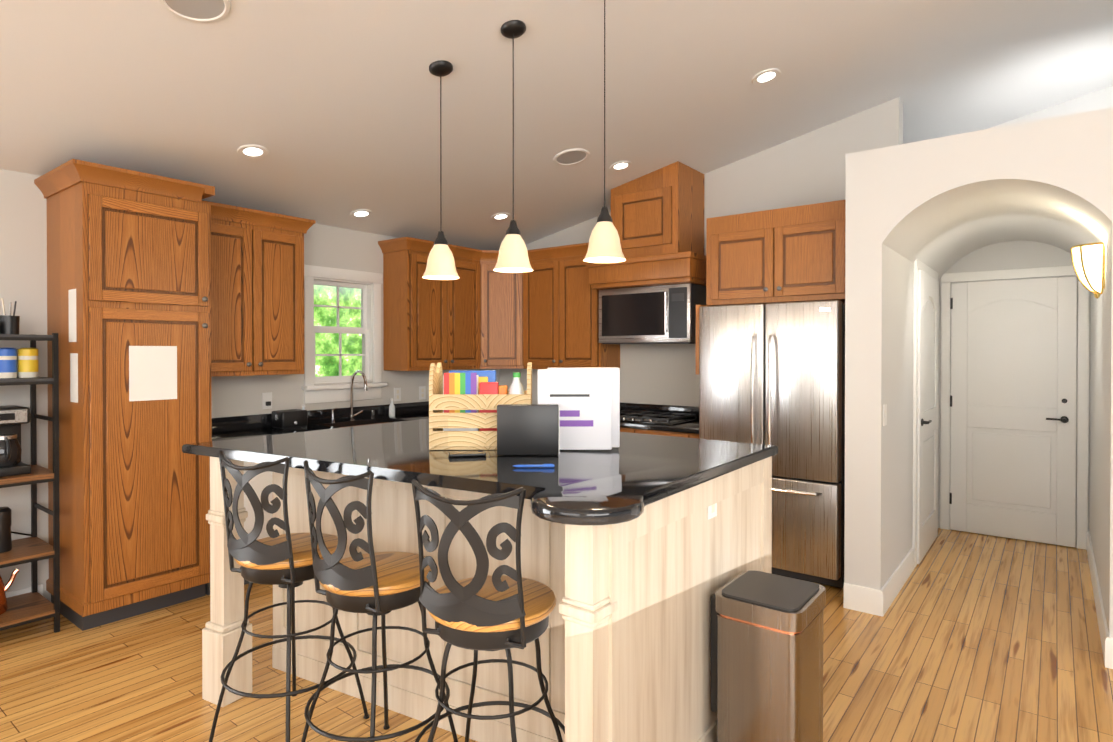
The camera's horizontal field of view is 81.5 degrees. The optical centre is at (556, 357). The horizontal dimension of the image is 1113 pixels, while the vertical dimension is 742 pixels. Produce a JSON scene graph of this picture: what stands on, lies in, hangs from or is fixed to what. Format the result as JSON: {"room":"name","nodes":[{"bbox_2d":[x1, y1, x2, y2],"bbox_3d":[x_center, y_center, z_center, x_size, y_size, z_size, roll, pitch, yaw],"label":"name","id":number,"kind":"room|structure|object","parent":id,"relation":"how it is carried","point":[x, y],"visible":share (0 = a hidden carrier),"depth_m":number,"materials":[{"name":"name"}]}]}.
{"room":"kitchen","nodes":[
{"label":"kitchen","id":0,"kind":"room"},
{"bbox_2d":[0,169,498,601],"bbox_3d":[-3.423,0.132,3.178,0.150,2.620,9.350,0,1,38],"label":"wall","id":1,"kind":"structure","parent":0,"point":[23,242],"depth_m":3.69,"materials":[{"name":"white paint"}]},
{"bbox_2d":[6,584,42,597],"bbox_3d":[-4.514,1.383,1.641,0.016,0.140,5.170,0,1,38],"label":"baseboard","id":2,"kind":"structure","parent":1,"relation":"attached to","point":[40,587],"depth_m":3.61,"materials":[{"name":"white"}]},
{"bbox_2d":[201,200,315,376],"bbox_3d":[-2.127,-0.428,4.419,0.374,1.100,0.824,0,1,38],"label":"upper cabinet","id":3,"kind":"object","parent":1,"relation":"attached to","point":[257,292],"visible":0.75,"depth_m":4.32,"materials":[{"name":"brown wood"}]},
{"bbox_2d":[262,392,271,408],"bbox_3d":[-2.111,0.320,4.725,0.034,0.120,0.076,0,1,38],"label":"electrical outlet plate","id":4,"kind":"object","parent":1,"relation":"attached to","point":[266,400],"depth_m":4.72,"materials":[{"name":"white plastic"}]},
{"bbox_2d":[212,402,428,433],"bbox_3d":[-1.748,0.461,5.203,0.022,0.100,2.515,0,1,38],"label":"backsplash","id":5,"kind":"structure","parent":1,"relation":"attached to","point":[246,422],"depth_m":5.02,"materials":[{"name":"black stone"}]},
{"bbox_2d":[302,265,386,403],"bbox_3d":[-1.750,-0.177,5.263,0.205,1.067,0.750,0,1,38],"label":"kitchen window","id":6,"kind":"structure","parent":1,"relation":"in","point":[369,329],"depth_m":5.27,"materials":[{"name":"white wood"}]},
{"bbox_2d":[394,387,400,400],"bbox_3d":[-1.395,0.328,5.672,0.008,0.120,0.076,0,1,38],"label":"electrical outlet plate","id":7,"kind":"object","parent":1,"relation":"attached to","point":[397,391],"depth_m":5.67,"materials":[{"name":"white plastic"}]},
{"bbox_2d":[419,386,425,399],"bbox_3d":[-1.224,0.326,5.894,0.008,0.120,0.076,0,1,38],"label":"electrical outlet plate","id":8,"kind":"object","parent":1,"relation":"attached to","point":[422,389],"depth_m":5.89,"materials":[{"name":"white plastic"}]},
{"bbox_2d":[378,237,521,370],"bbox_3d":[-0.807,-0.439,5.911,0.638,1.100,1.514,0,1,38],"label":"upper cabinet","id":9,"kind":"object","parent":1,"relation":"attached to","point":[480,313],"depth_m":5.71,"materials":[{"name":"brown wood"}]},
{"bbox_2d":[0,528,1112,741],"bbox_3d":[0.956,1.490,0.719,10.200,0.060,10.800,0,1,38],"label":"floor","id":10,"kind":"structure","parent":0,"point":[971,637],"depth_m":2.96,"materials":[{"name":"brown wood"}]},
{"bbox_2d":[0,333,59,632],"bbox_3d":[-3.039,0.659,3.159,0.416,1.565,0.885,0,1,38],"label":"rack","id":11,"kind":"object","parent":10,"relation":"on","point":[33,605],"visible":0.98,"depth_m":3.37,"materials":[{"name":"grey metal"}]},
{"bbox_2d":[0,507,11,552],"bbox_3d":[-2.890,0.897,3.358,0.089,0.225,0.090,0,1,38],"label":"grinder","id":12,"kind":"object","parent":11,"relation":"on","point":[5,530],"visible":1,"depth_m":3.34,"materials":[{"name":"black plastic"}]},
{"bbox_2d":[0,348,16,377],"bbox_3d":[-2.867,0.030,3.366,0.085,0.158,0.086,0,1,38],"label":"jar","id":13,"kind":"object","parent":11,"relation":"on","point":[8,362],"visible":0.98,"depth_m":3.34,"materials":[{"name":"blue ceramic"}]},
{"bbox_2d":[0,569,18,614],"bbox_3d":[-2.931,1.201,3.308,0.168,0.237,0.287,0,1,38],"label":"kettle","id":14,"kind":"object","parent":11,"relation":"on","point":[3,601],"visible":1,"depth_m":3.34,"materials":[{"name":"orange metal"}]},
{"bbox_2d":[0,298,19,333],"bbox_3d":[-2.865,-0.211,3.382,0.084,0.190,0.084,0,1,38],"label":"utensil cup","id":15,"kind":"object","parent":11,"relation":"on","point":[9,323],"visible":0.81,"depth_m":3.35,"materials":[{"name":"black plastic"}]},
{"bbox_2d":[0,405,30,476],"bbox_3d":[-2.862,0.432,3.334,0.269,0.345,0.190,0,1,38],"label":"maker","id":16,"kind":"object","parent":11,"relation":"on","point":[13,418],"visible":1,"depth_m":3.30,"materials":[{"name":"black plastic"}]},
{"bbox_2d":[18,348,38,377],"bbox_3d":[-2.812,0.030,3.437,0.085,0.158,0.086,0,1,38],"label":"jar","id":17,"kind":"object","parent":11,"relation":"on","point":[28,363],"visible":1,"depth_m":3.40,"materials":[{"name":"yellow ceramic"}]},
{"bbox_2d":[34,159,214,630],"bbox_3d":[-2.482,0.217,3.736,0.654,2.440,0.696,0,1,38],"label":"pantry cabinet","id":18,"kind":"object","parent":10,"relation":"on","point":[129,287],"visible":0.96,"depth_m":3.53,"materials":[{"name":"brown wood"}]},
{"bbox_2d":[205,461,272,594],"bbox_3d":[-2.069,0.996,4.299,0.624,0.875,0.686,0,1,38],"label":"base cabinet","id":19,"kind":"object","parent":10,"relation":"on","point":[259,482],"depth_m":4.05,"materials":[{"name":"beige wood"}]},
{"bbox_2d":[212,414,428,440],"bbox_3d":[-1.507,0.533,5.017,0.632,0.040,2.515,0,1,38],"label":"countertop","id":20,"kind":"structure","parent":19,"relation":"on","point":[312,426],"depth_m":4.66,"materials":[{"name":"black stone"}]},
{"bbox_2d":[272,409,307,428],"bbox_3d":[-1.954,0.451,4.727,0.162,0.126,0.205,0,1,38],"label":"toaster","id":21,"kind":"object","parent":20,"relation":"on","point":[289,418],"visible":0.98,"depth_m":4.67,"materials":[{"name":"black plastic"}]},
{"bbox_2d":[329,408,336,421],"bbox_3d":[-1.736,0.452,5.043,0.062,0.122,0.032,0,1,38],"label":"faucet","id":22,"kind":"object","parent":20,"relation":"on","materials":[{"name":"silver metal"}]},
{"bbox_2d":[349,370,376,421],"bbox_3d":[-1.516,0.306,5.208,0.221,0.411,0.239,0,1,38],"label":"faucet","id":23,"kind":"object","parent":20,"relation":"on","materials":[{"name":"silver metal"}]},
{"bbox_2d":[349,422,380,425],"bbox_3d":[-1.483,0.642,5.062,0.389,0.202,0.669,0,1,38],"label":"sink","id":24,"kind":"object","parent":20,"relation":"in","point":[350,423],"depth_m":5.24,"materials":[{"name":"silver metal"}]},
{"bbox_2d":[389,398,394,416],"bbox_3d":[-1.406,0.431,5.520,0.050,0.155,0.050,0,0,23],"label":"bottle","id":25,"kind":"object","parent":20,"relation":"on","point":[392,410],"depth_m":5.50,"materials":[{"name":"white plastic"}]},
{"bbox_2d":[209,451,369,741],"bbox_3d":[-1.025,0.898,2.492,0.496,1.098,0.496,0,1,38],"label":"bar stool","id":26,"kind":"object","parent":10,"relation":"on","point":[282,560],"visible":0.9,"depth_m":2.33,"materials":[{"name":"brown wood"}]},
{"bbox_2d":[301,460,457,741],"bbox_3d":[-0.615,0.899,2.238,0.485,1.098,0.485,0,1,38],"label":"bar stool","id":27,"kind":"object","parent":10,"relation":"on","point":[373,583],"visible":0.96,"depth_m":2.09,"materials":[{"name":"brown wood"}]},
{"bbox_2d":[182,419,777,741],"bbox_3d":[-0.306,0.910,2.742,2.114,1.070,1.535,0,1,38],"label":"kitchen island","id":28,"kind":"object","parent":10,"relation":"on","point":[638,550],"visible":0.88,"depth_m":2.33,"materials":[{"name":"beige wood"}]},
{"bbox_2d":[448,451,485,456],"bbox_3d":[-0.343,0.370,2.478,0.140,0.011,0.070,0,0,-13],"label":"phone","id":29,"kind":"object","parent":28,"relation":"on","point":[466,453],"visible":0.98,"depth_m":2.46,"materials":[{"name":"black plastic"}]},
{"bbox_2d":[429,362,531,449],"bbox_3d":[-0.312,0.199,2.738,0.410,0.350,0.268,0,0,-1],"label":"crate","id":30,"kind":"object","parent":28,"relation":"on","point":[463,404],"visible":0.75,"depth_m":2.61,"materials":[{"name":"brown wood"}]},
{"bbox_2d":[497,404,559,454],"bbox_3d":[-0.108,0.280,2.489,0.240,0.192,0.040,0,0,-1],"label":"laptop","id":31,"kind":"object","parent":28,"relation":"on","point":[528,429],"visible":0.98,"depth_m":2.47,"materials":[{"name":"black plastic"}]},
{"bbox_2d":[514,464,553,466],"bbox_3d":[-0.079,0.372,2.211,0.144,0.012,0.011,0,0,-1],"label":"pen","id":32,"kind":"object","parent":28,"relation":"on","point":[547,465],"visible":0.98,"depth_m":2.21,"materials":[{"name":"blue plastic"}]},
{"bbox_2d":[537,367,619,449],"bbox_3d":[0.092,0.209,2.666,0.340,0.330,0.127,0,0,-1],"label":"binder","id":33,"kind":"object","parent":28,"relation":"on","point":[586,400],"visible":0.71,"depth_m":2.60,"materials":[{"name":"white plastic"}]},
{"bbox_2d":[411,479,564,741],"bbox_3d":[-0.197,0.901,1.978,0.524,1.098,0.524,0,1,38],"label":"bar stool","id":34,"kind":"object","parent":10,"relation":"on","point":[480,610],"visible":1,"depth_m":1.81,"materials":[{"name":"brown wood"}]},
{"bbox_2d":[624,430,698,438],"bbox_3d":[1.004,0.989,5.086,0.661,0.875,0.620,0,1,38],"label":"base cabinet","id":35,"kind":"object","parent":10,"relation":"on","point":[653,432],"depth_m":4.86,"materials":[{"name":"brown wood"}]},
{"bbox_2d":[620,414,698,433],"bbox_3d":[0.236,0.528,5.668,2.593,0.040,0.632,0,1,38],"label":"countertop","id":36,"kind":"structure","parent":35,"relation":"on","point":[690,427],"depth_m":4.86,"materials":[{"name":"black stone"}]},
{"bbox_2d":[620,410,698,424],"bbox_3d":[0.736,0.487,5.267,0.740,0.045,0.510,0,1,38],"label":"gas cooktop","id":37,"kind":"object","parent":36,"relation":"in","point":[660,418],"visible":0.85,"depth_m":5.13,"materials":[{"name":"black metal"}]},
{"bbox_2d":[711,570,824,741],"bbox_3d":[0.737,1.118,2.197,0.373,0.662,0.325,0,1,38],"label":"step trash can","id":38,"kind":"object","parent":10,"relation":"on","point":[766,657],"visible":1,"depth_m":2.09,"materials":[{"name":"metal"}]},
{"bbox_2d":[699,300,844,587],"bbox_3d":[1.562,0.542,4.455,0.910,1.780,0.876,0,1,38],"label":"refrigerator","id":39,"kind":"object","parent":10,"relation":"on","point":[771,373],"visible":0.56,"depth_m":4.06,"materials":[{"name":"grey metal"}]},
{"bbox_2d":[0,0,1112,249],"bbox_3d":[1.345,-2.034,1.277,10.300,2.160,12.200,0,1,38],"label":"ceiling","id":40,"kind":"structure","parent":0,"point":[332,106],"depth_m":3.61,"materials":[{"name":"white paint"}]},
{"bbox_2d":[159,0,230,22],"bbox_3d":[-1.423,-1.399,2.539,0.252,0.059,0.257,0,1,32],"label":"speaker","id":41,"kind":"object","parent":40,"relation":"attached to","point":[204,11],"depth_m":2.58,"materials":[{"name":"white plastic"}]},
{"bbox_2d":[237,145,268,158],"bbox_3d":[-1.774,-1.201,3.774,0.164,0.042,0.166,0,0,14],"label":"recessed light","id":42,"kind":"object","parent":40,"relation":"in","point":[248,151],"depth_m":3.77,"materials":[{"name":"white"}]},
{"bbox_2d":[350,209,372,217],"bbox_3d":[-1.504,-1.105,4.979,0.164,0.042,0.167,0,1,32],"label":"recessed light","id":43,"kind":"object","parent":40,"relation":"in","point":[361,213],"depth_m":4.97,"materials":[{"name":"white"}]},
{"bbox_2d":[422,60,459,279],"bbox_3d":[-0.581,-0.934,3.245,0.188,1.069,0.188,0,1,38],"label":"pendant light","id":44,"kind":"object","parent":40,"relation":"hanging from","point":[440,263],"visible":1,"depth_m":3.21,"materials":[{"name":"white glass"}]},
{"bbox_2d":[491,213,510,220],"bbox_3d":[-0.477,-1.204,5.534,0.164,0.042,0.167,0,1,32],"label":"recessed light","id":45,"kind":"object","parent":40,"relation":"in","point":[499,216],"depth_m":5.53,"materials":[{"name":"white"}]},
{"bbox_2d":[493,20,532,272],"bbox_3d":[-0.203,-0.980,3.026,0.188,1.146,0.188,0,1,38],"label":"pendant light","id":46,"kind":"object","parent":40,"relation":"hanging from","point":[513,257],"visible":1,"depth_m":2.99,"materials":[{"name":"white glass"}]},
{"bbox_2d":[553,148,588,165],"bbox_3d":[0.104,-1.410,4.553,0.252,0.059,0.257,0,1,32],"label":"speaker","id":47,"kind":"object","parent":40,"relation":"attached to","point":[577,155],"depth_m":4.54,"materials":[{"name":"white plastic"}]},
{"bbox_2d":[583,0,625,262],"bbox_3d":[0.211,-1.033,2.835,0.188,1.215,0.188,0,1,38],"label":"pendant light","id":48,"kind":"object","parent":40,"relation":"hanging from","point":[604,246],"visible":1,"depth_m":2.80,"materials":[{"name":"white glass"}]},
{"bbox_2d":[610,161,631,170],"bbox_3d":[0.482,-1.434,4.847,0.165,0.042,0.166,0,0,-1],"label":"recessed light","id":49,"kind":"object","parent":40,"relation":"in","point":[621,165],"depth_m":4.84,"materials":[{"name":"white"}]},
{"bbox_2d":[752,68,780,84],"bbox_3d":[1.251,-1.671,3.849,0.164,0.042,0.167,0,1,32],"label":"recessed light","id":50,"kind":"object","parent":40,"relation":"in","point":[767,76],"depth_m":3.85,"materials":[{"name":"white"}]},
{"bbox_2d":[499,97,902,406],"bbox_3d":[0.862,-0.234,5.677,3.870,3.314,0.150,0,1,38],"label":"wall","id":51,"kind":"structure","parent":0,"point":[808,168],"depth_m":5.05,"materials":[{"name":"white paint"}]},
{"bbox_2d":[522,242,619,368],"bbox_3d":[0.022,-0.439,5.971,1.080,1.100,0.404,0,1,38],"label":"upper cabinet","id":52,"kind":"object","parent":51,"relation":"attached to","point":[560,307],"depth_m":5.78,"materials":[{"name":"brown wood"}]},
{"bbox_2d":[586,161,705,289],"bbox_3d":[0.785,-1.034,5.286,0.950,0.929,0.548,0,1,38],"label":"wall cabinet","id":53,"kind":"object","parent":51,"relation":"attached to","point":[657,216],"visible":0.75,"depth_m":5.07,"materials":[{"name":"brown wood"}]},
{"bbox_2d":[599,283,705,343],"bbox_3d":[0.803,-0.338,5.331,0.840,0.457,0.459,0,1,38],"label":"over-the-range microwave","id":54,"kind":"object","parent":51,"relation":"attached to","point":[662,314],"visible":0.96,"depth_m":5.13,"materials":[{"name":"grey metal"}]},
{"bbox_2d":[620,402,698,417],"bbox_3d":[0.675,0.458,5.714,1.955,0.099,0.022,0,1,38],"label":"backsplash","id":55,"kind":"structure","parent":51,"relation":"attached to","point":[623,406],"depth_m":5.54,"materials":[{"name":"black stone"}]},
{"bbox_2d":[695,200,845,374],"bbox_3d":[1.611,0.222,4.511,1.016,2.420,0.778,0,1,38],"label":"upper cabinet","id":56,"kind":"object","parent":51,"relation":"attached to","point":[790,254],"visible":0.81,"depth_m":4.29,"materials":[{"name":"brown wood"}]},
{"bbox_2d":[844,107,1112,637],"bbox_3d":[3.529,0.137,3.775,2.880,2.600,2.400,0,1,38],"label":"wall","id":57,"kind":"structure","parent":0,"point":[1035,194],"depth_m":3.65,"materials":[{"name":"white paint"}]},
{"bbox_2d":[878,548,913,616],"bbox_3d":[2.107,1.366,3.976,0.016,0.140,0.996,0,1,38],"label":"baseboard","id":58,"kind":"structure","parent":57,"relation":"attached to","point":[894,584],"depth_m":3.86,"materials":[{"name":"white wood"}]},
{"bbox_2d":[912,259,937,567],"bbox_3d":[2.738,0.372,4.781,0.019,2.115,1.010,0,1,38],"label":"door frame","id":59,"kind":"structure","parent":57,"relation":"attached to","point":[918,265],"depth_m":4.39,"materials":[{"name":"white wood"}]},
{"bbox_2d":[917,270,938,563],"bbox_3d":[2.763,0.411,4.762,0.078,2.022,0.870,0,1,38],"label":"hall door","id":60,"kind":"structure","parent":57,"relation":"in","point":[927,425],"depth_m":4.71,"materials":[{"name":"white wood"}]},
{"bbox_2d":[949,276,1076,546],"bbox_3d":[3.547,0.409,5.051,0.809,2.022,0.078,0,1,38],"label":"door","id":61,"kind":"structure","parent":57,"relation":"in","point":[1013,409],"depth_m":5.04,"materials":[{"name":"white wood"}]},
{"bbox_2d":[940,265,1089,549],"bbox_3d":[3.567,0.370,5.074,0.949,2.115,0.020,0,1,38],"label":"door frame","id":62,"kind":"structure","parent":57,"relation":"attached to","point":[947,279],"depth_m":4.93,"materials":[{"name":"white wood"}]},
{"bbox_2d":[1070,242,1104,298],"bbox_3d":[2.852,-0.453,3.473,0.144,0.285,0.268,0,1,38],"label":"sconce","id":63,"kind":"object","parent":57,"relation":"attached to","point":[1088,261],"visible":1,"depth_m":3.40,"materials":[{"name":"white glass"}]},
{"bbox_2d":[1087,531,1109,667],"bbox_3d":[3.254,1.366,3.899,0.016,0.140,2.276,0,1,38],"label":"baseboard","id":64,"kind":"structure","parent":57,"relation":"attached to","point":[1103,629],"depth_m":3.46,"materials":[{"name":"white wood"}]},
{"bbox_2d":[1110,637,1112,668],"bbox_3d":[3.253,1.377,2.471,1.710,0.140,0.016,0,1,38],"label":"baseboard","id":65,"kind":"structure","parent":57,"relation":"attached to","point":[1111,639],"depth_m":2.99,"materials":[{"name":"white"}]},
{"bbox_2d":[987,86,1112,128],"bbox_3d":[4.617,-0.654,4.540,5.100,4.170,0.150,0,1,38],"label":"wall","id":66,"kind":"structure","parent":0,"point":[1099,99],"depth_m":4.93,"materials":[{"name":"white paint"}]},
{"label":"outside","id":67,"kind":"structure","parent":0,"visible":0},
{"bbox_2d":[314,285,361,376],"bbox_3d":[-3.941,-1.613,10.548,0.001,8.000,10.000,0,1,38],"label":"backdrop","id":68,"kind":"structure","parent":67,"point":[357,338],"depth_m":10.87,"materials":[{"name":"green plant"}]}
]}

